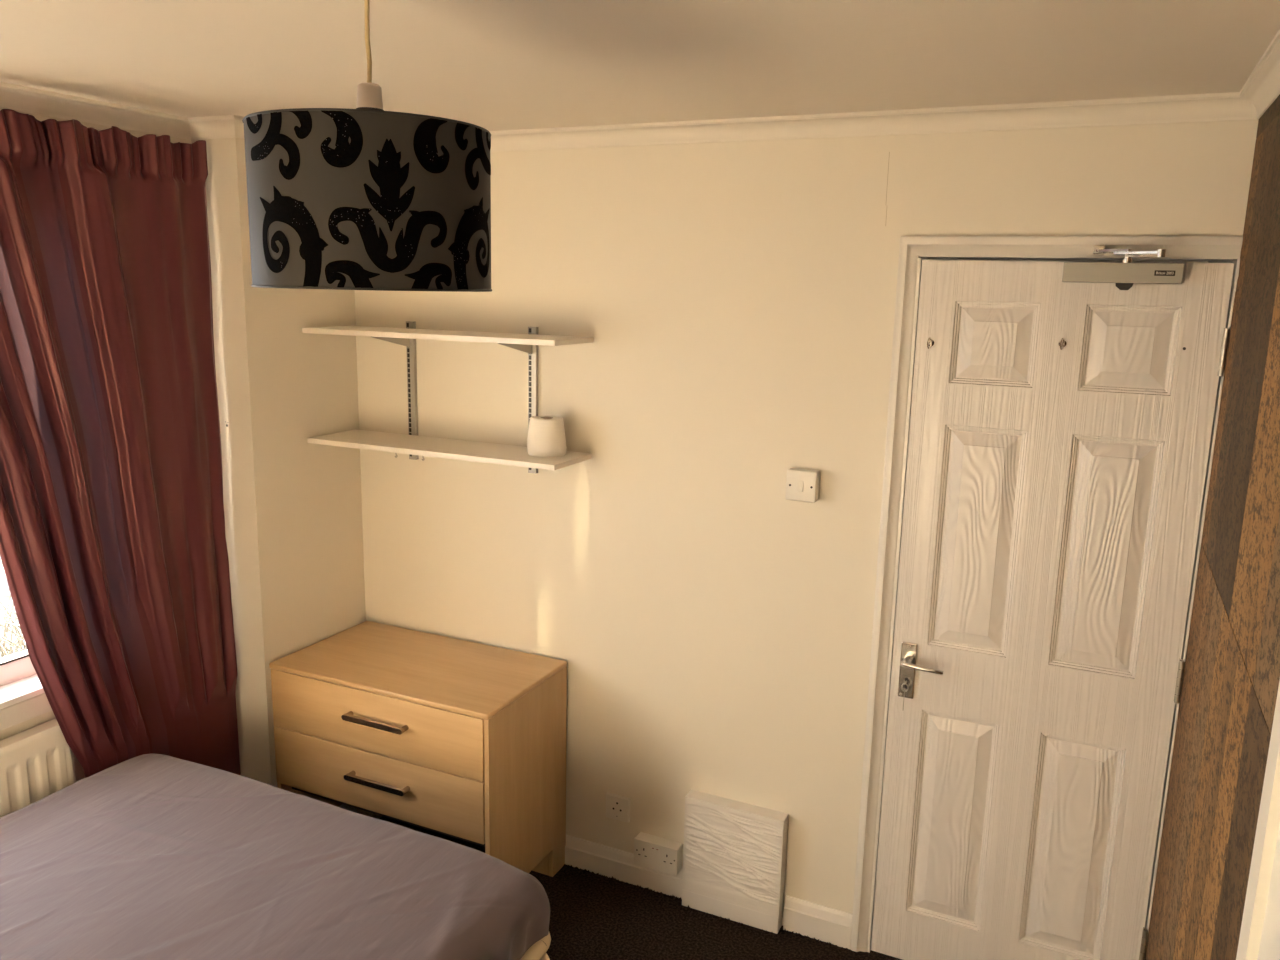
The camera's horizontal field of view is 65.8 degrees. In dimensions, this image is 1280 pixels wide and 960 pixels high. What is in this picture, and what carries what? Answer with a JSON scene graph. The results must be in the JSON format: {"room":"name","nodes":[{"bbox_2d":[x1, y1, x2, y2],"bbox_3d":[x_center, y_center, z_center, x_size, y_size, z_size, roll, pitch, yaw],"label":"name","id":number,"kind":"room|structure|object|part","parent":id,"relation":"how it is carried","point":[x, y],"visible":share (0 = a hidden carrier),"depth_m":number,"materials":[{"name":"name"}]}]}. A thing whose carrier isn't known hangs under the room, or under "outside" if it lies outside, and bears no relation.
{"room":"bedroom","nodes":[
{"label":"bedroom","id":0,"kind":"room"},
{"bbox_2d":[0,108,190,781],"bbox_3d":[-2.023,0.346,1.849,0.160,2.355,2.905,6,12,24],"label":"wall","id":1,"kind":"structure","parent":0,"point":[79,772],"depth_m":2.63,"materials":[{"name":"beige paint"}]},
{"bbox_2d":[0,650,35,685],"bbox_3d":[-1.803,-0.033,2.277,0.055,1.260,1.260,6,12,24],"label":"window","id":2,"kind":"structure","parent":1,"relation":"in","point":[17,666],"depth_m":2.65,"materials":[{"name":"white plastic"}]},
{"bbox_2d":[0,674,44,708],"bbox_3d":[-1.745,0.599,2.368,0.106,0.017,1.256,6,12,24],"label":"trim","id":3,"kind":"structure","parent":1,"relation":"attached to","point":[23,689],"depth_m":2.59,"materials":[{"name":"white paint"}]},
{"bbox_2d":[0,693,51,730],"bbox_3d":[-1.723,0.644,2.354,0.026,0.057,1.340,6,12,24],"label":"trim","id":4,"kind":"structure","parent":1,"relation":"attached to","point":[30,708],"depth_m":2.58,"materials":[{"name":"beige paint"}]},
{"bbox_2d":[0,718,75,817],"bbox_3d":[-1.835,1.035,2.147,0.054,0.575,1.305,6,12,24],"label":"radiator","id":5,"kind":"object","parent":1,"relation":"attached to","point":[37,762],"visible":0.29,"depth_m":2.58,"materials":[{"name":"white metal"}]},
{"bbox_2d":[0,718,58,748],"bbox_3d":[-1.831,0.759,2.092,0.047,0.012,1.303,6,12,24],"label":"grille","id":6,"kind":"object","parent":5,"relation":"attached to","point":[35,736],"depth_m":2.58,"materials":[{"name":"white metal"}]},
{"bbox_3d":[-1.824,-0.748,1.776,0.038,0.022,2.450,6,12,24],"label":"rail","id":7,"kind":"object","parent":1,"relation":"attached to","visible":0},
{"bbox_2d":[0,109,240,777],"bbox_3d":[-1.474,0.218,2.637,0.052,2.263,0.934,6,12,24],"label":"curtain","id":8,"kind":"object","parent":7,"relation":"hanging from","point":[114,553],"visible":0.74,"depth_m":2.68,"materials":[{"name":"red fabric"}]},
{"bbox_2d":[191,137,365,812],"bbox_3d":[-1.226,0.072,3.316,0.336,2.355,0.476,6,12,24],"label":"wall pier","id":9,"kind":"object","parent":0,"point":[293,505],"visible":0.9,"depth_m":3.13,"materials":[{"name":"beige paint"}]},
{"bbox_2d":[0,0,1279,130],"bbox_3d":[-0.583,-0.753,1.233,3.132,0.100,3.600,6,12,24],"label":"ceiling","id":10,"kind":"structure","parent":0,"point":[492,65],"depth_m":1.91,"materials":[{"name":"beige paint"}]},
{"bbox_2d":[242,0,491,291],"bbox_3d":[-0.349,-0.476,1.281,0.310,0.451,0.310,8,13,30],"label":"pendant light","id":11,"kind":"object","parent":10,"relation":"hanging from","point":[367,196],"visible":1,"depth_m":1.17,"materials":[{"name":"black fabric"}]},
{"bbox_3d":[-0.352,-0.355,1.305,0.307,0.203,0.307,6,12,24],"label":"lamp shade","id":12,"kind":"part","parent":11,"relation":"part of","materials":[{"name":"grey fabric"}]},
{"bbox_3d":[-0.346,-0.592,1.258,0.009,0.175,0.006,6,12,24],"label":"cord","id":13,"kind":"part","parent":11,"relation":"part of","materials":[{"name":"beige plastic"}]},
{"bbox_2d":[379,816,901,959],"bbox_3d":[-0.635,1.648,1.710,3.132,0.114,3.600,6,12,24],"label":"floor","id":14,"kind":"structure","parent":0,"point":[593,916],"depth_m":3.00,"materials":[{"name":"brown carpet"}]},
{"bbox_2d":[269,621,566,876],"bbox_3d":[-0.716,0.936,3.212,0.820,0.722,0.492,6,12,24],"label":"dresser","id":15,"kind":"object","parent":14,"relation":"on","point":[463,740],"visible":0.84,"depth_m":3.03,"materials":[{"name":"brown wood"}]},
{"bbox_3d":[-1.071,0.902,3.396,0.015,0.704,0.452,6,12,24],"label":"panel","id":16,"kind":"part","parent":15,"relation":"part of","materials":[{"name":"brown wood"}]},
{"bbox_3d":[-0.964,1.171,3.600,0.062,0.100,0.084,6,12,24],"label":"leg","id":17,"kind":"part","parent":15,"relation":"part of","materials":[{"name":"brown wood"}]},
{"bbox_3d":[-0.790,0.722,2.951,0.226,0.017,0.034,6,12,24],"label":"handle","id":18,"kind":"part","parent":15,"relation":"part of","materials":[{"name":"brown metal"}]},
{"bbox_3d":[-0.794,0.915,2.989,0.226,0.017,0.034,6,12,24],"label":"handle","id":19,"kind":"part","parent":15,"relation":"part of","materials":[{"name":"brown metal"}]},
{"bbox_3d":[-0.721,0.697,3.162,0.798,0.192,0.410,6,12,24],"label":"drawer","id":20,"kind":"part","parent":15,"relation":"part of","materials":[{"name":"brown wood"}]},
{"bbox_3d":[-0.725,0.889,3.200,0.798,0.192,0.410,6,12,24],"label":"drawer","id":21,"kind":"part","parent":15,"relation":"part of","materials":[{"name":"brown wood"}]},
{"bbox_3d":[-0.702,1.012,3.261,0.786,0.015,0.397,6,12,24],"label":"panel","id":22,"kind":"part","parent":15,"relation":"part of","materials":[{"name":"black"}]},
{"bbox_3d":[-0.346,0.983,3.065,0.015,0.704,0.452,6,12,24],"label":"panel","id":23,"kind":"part","parent":15,"relation":"part of","materials":[{"name":"brown wood"}]},
{"bbox_3d":[-0.311,1.244,3.302,0.062,0.100,0.084,6,12,24],"label":"leg","id":24,"kind":"part","parent":15,"relation":"part of","materials":[{"name":"brown wood"}]},
{"bbox_2d":[520,933,550,959],"bbox_3d":[-1.244,1.332,1.729,1.368,0.500,2.062,6,12,24],"label":"bed","id":25,"kind":"object","parent":14,"relation":"on","point":[537,951],"visible":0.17,"depth_m":2.25,"materials":[{"name":"beige"}]},
{"bbox_2d":[0,754,549,959],"bbox_3d":[-1.244,1.079,1.681,1.359,0.212,2.079,6,12,24],"label":"fitted sheet","id":26,"kind":"object","parent":25,"relation":"on","point":[145,856],"visible":1,"depth_m":2.20,"materials":[{"name":"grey fabric"}]},
{"bbox_2d":[682,790,787,933],"bbox_3d":[0.285,1.170,3.037,0.315,0.374,0.057,6,12,24],"label":"canvas","id":27,"kind":"object","parent":14,"relation":"in","point":[734,852],"visible":1,"depth_m":3.01,"materials":[{"name":"beige"}]},
{"bbox_3d":[0.284,1.325,3.072,0.314,0.058,0.048,6,12,24],"label":"board","id":28,"kind":"part","parent":27,"relation":"part of","materials":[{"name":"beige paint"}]},
{"bbox_2d":[354,119,1258,927],"bbox_3d":[0.205,0.171,2.975,2.756,2.355,0.100,6,12,24],"label":"wall","id":29,"kind":"structure","parent":0,"point":[712,628],"depth_m":2.91,"materials":[{"name":"beige paint"}]},
{"bbox_2d":[406,321,418,459],"bbox_3d":[-0.754,-0.294,3.280,0.029,0.457,0.016,6,12,24],"label":"upright","id":30,"kind":"object","parent":29,"relation":"attached to","point":[410,351],"visible":0.84,"depth_m":3.27,"materials":[{"name":"silver metal"}]},
{"bbox_2d":[302,326,593,353],"bbox_3d":[-0.599,-0.424,3.043,0.915,0.060,0.240,6,12,24],"label":"wall shelf","id":31,"kind":"object","parent":30,"relation":"attached to","point":[401,336],"visible":1,"depth_m":2.96,"materials":[{"name":"beige laminate"}]},
{"bbox_2d":[307,429,591,469],"bbox_3d":[-0.607,-0.079,3.111,0.915,0.060,0.240,6,12,24],"label":"wall shelf","id":32,"kind":"object","parent":30,"relation":"attached to","point":[511,455],"visible":0.99,"depth_m":3.05,"materials":[{"name":"beige laminate"}]},
{"bbox_2d":[527,416,566,456],"bbox_3d":[-0.281,-0.134,2.977,0.119,0.112,0.115,6,12,24],"label":"toilet roll","id":33,"kind":"object","parent":32,"relation":"on","point":[546,434],"visible":1,"depth_m":2.93,"materials":[{"name":"white paper"}]},
{"bbox_2d":[528,327,537,473],"bbox_3d":[-0.333,-0.247,3.088,0.029,0.457,0.016,6,12,24],"label":"upright","id":34,"kind":"object","parent":29,"relation":"attached to","point":[532,358],"visible":0.64,"depth_m":3.07,"materials":[{"name":"silver metal"}]},
{"bbox_2d":[606,792,629,822],"bbox_3d":[-0.072,1.062,3.212,0.086,0.086,0.013,6,12,24],"label":"wall socket","id":35,"kind":"object","parent":29,"relation":"attached to","point":[617,806],"visible":1,"depth_m":3.21,"materials":[{"name":"beige plastic"}]},
{"bbox_2d":[634,832,682,875],"bbox_3d":[0.058,1.190,3.153,0.150,0.090,0.049,6,12,24],"label":"double socket","id":36,"kind":"object","parent":29,"relation":"attached to","point":[657,853],"visible":1,"depth_m":3.13,"materials":[{"name":"beige plastic"}]},
{"bbox_2d":[565,834,852,948],"bbox_3d":[-0.187,1.245,3.298,1.797,0.106,0.019,6,12,24],"label":"baseboard","id":37,"kind":"structure","parent":29,"relation":"attached to","point":[817,921],"depth_m":3.17,"materials":[{"name":"beige paint"}]},
{"bbox_2d":[785,468,819,502],"bbox_3d":[0.450,0.015,2.747,0.086,0.086,0.046,6,12,24],"label":"light switch","id":38,"kind":"object","parent":29,"relation":"attached to","point":[801,484],"visible":1,"depth_m":2.73,"materials":[{"name":"beige plastic"}]},
{"bbox_2d":[850,236,1242,959],"bbox_3d":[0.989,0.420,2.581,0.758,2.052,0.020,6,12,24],"label":"trim","id":39,"kind":"structure","parent":29,"relation":"attached to","point":[910,247],"depth_m":2.61,"materials":[{"name":"beige paint"}]},
{"bbox_2d":[871,245,1233,959],"bbox_3d":[0.999,0.435,2.535,0.699,2.019,0.166,6,12,24],"label":"door","id":40,"kind":"structure","parent":29,"relation":"in","point":[1062,413],"depth_m":2.55,"materials":[{"name":"white paint"}]},
{"bbox_3d":[0.725,0.495,2.689,0.022,0.022,0.043,6,12,24],"label":"lever","id":41,"kind":"part","parent":40,"relation":"part of","materials":[{"name":"silver metal"}]},
{"bbox_3d":[0.735,0.522,2.718,0.044,0.160,0.009,6,12,24],"label":"handle plate","id":42,"kind":"part","parent":40,"relation":"part of","materials":[{"name":"silver metal"}]},
{"bbox_3d":[0.753,0.504,2.650,0.113,0.018,0.017,7,13,27],"label":"lever","id":43,"kind":"part","parent":40,"relation":"part of","materials":[{"name":"silver metal"}]},
{"bbox_3d":[1.132,-0.514,2.268,0.051,0.031,0.164,-5,13,-28],"label":"closer arm","id":44,"kind":"part","parent":40,"relation":"part of","materials":[{"name":"silver metal"}]},
{"bbox_2d":[925,258,1231,262],"bbox_3d":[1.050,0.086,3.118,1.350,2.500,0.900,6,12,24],"label":"door frame","id":45,"kind":"structure","parent":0,"point":[958,259],"depth_m":3.18,"materials":[{"name":"beige paint"}]},
{"bbox_2d":[1145,95,1279,959],"bbox_3d":[0.665,0.598,0.870,0.100,2.355,3.399,6,12,24],"label":"wall","id":46,"kind":"structure","parent":0,"point":[1231,676],"depth_m":1.82,"materials":[{"name":"wood"}]},
{"bbox_2d":[0,29,1279,151],"bbox_3d":[-0.589,-0.676,1.239,2.732,0.052,3.380,6,12,24],"label":"trim","id":47,"kind":"structure","parent":46,"relation":"attached to","point":[1261,89],"depth_m":2.50,"materials":[{"name":"beige paint"}]},
{"bbox_2d":[1236,680,1279,959],"bbox_3d":[0.686,0.704,1.097,0.028,2.060,0.488,6,12,24],"label":"trim","id":48,"kind":"structure","parent":46,"relation":"attached to","point":[1259,939],"depth_m":1.16,"materials":[{"name":"white paint"}]},
{"label":"outside","id":49,"kind":"structure","parent":0,"visible":0},
{"bbox_2d":[0,558,25,657],"bbox_3d":[-6.501,1.429,2.983,8.664,0.100,12.000,6,12,24],"label":"patio","id":50,"kind":"structure","parent":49,"point":[3,588],"depth_m":6.28,"materials":[{"name":"white"}]},
{"bbox_2d":[0,560,26,657],"bbox_3d":[-2.781,0.669,4.817,1.500,0.836,1.610,0,11,-5],"label":"clump","id":51,"kind":"object","parent":50,"relation":"on","point":[5,651],"visible":0.09,"depth_m":4.70,"materials":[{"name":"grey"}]}
]}

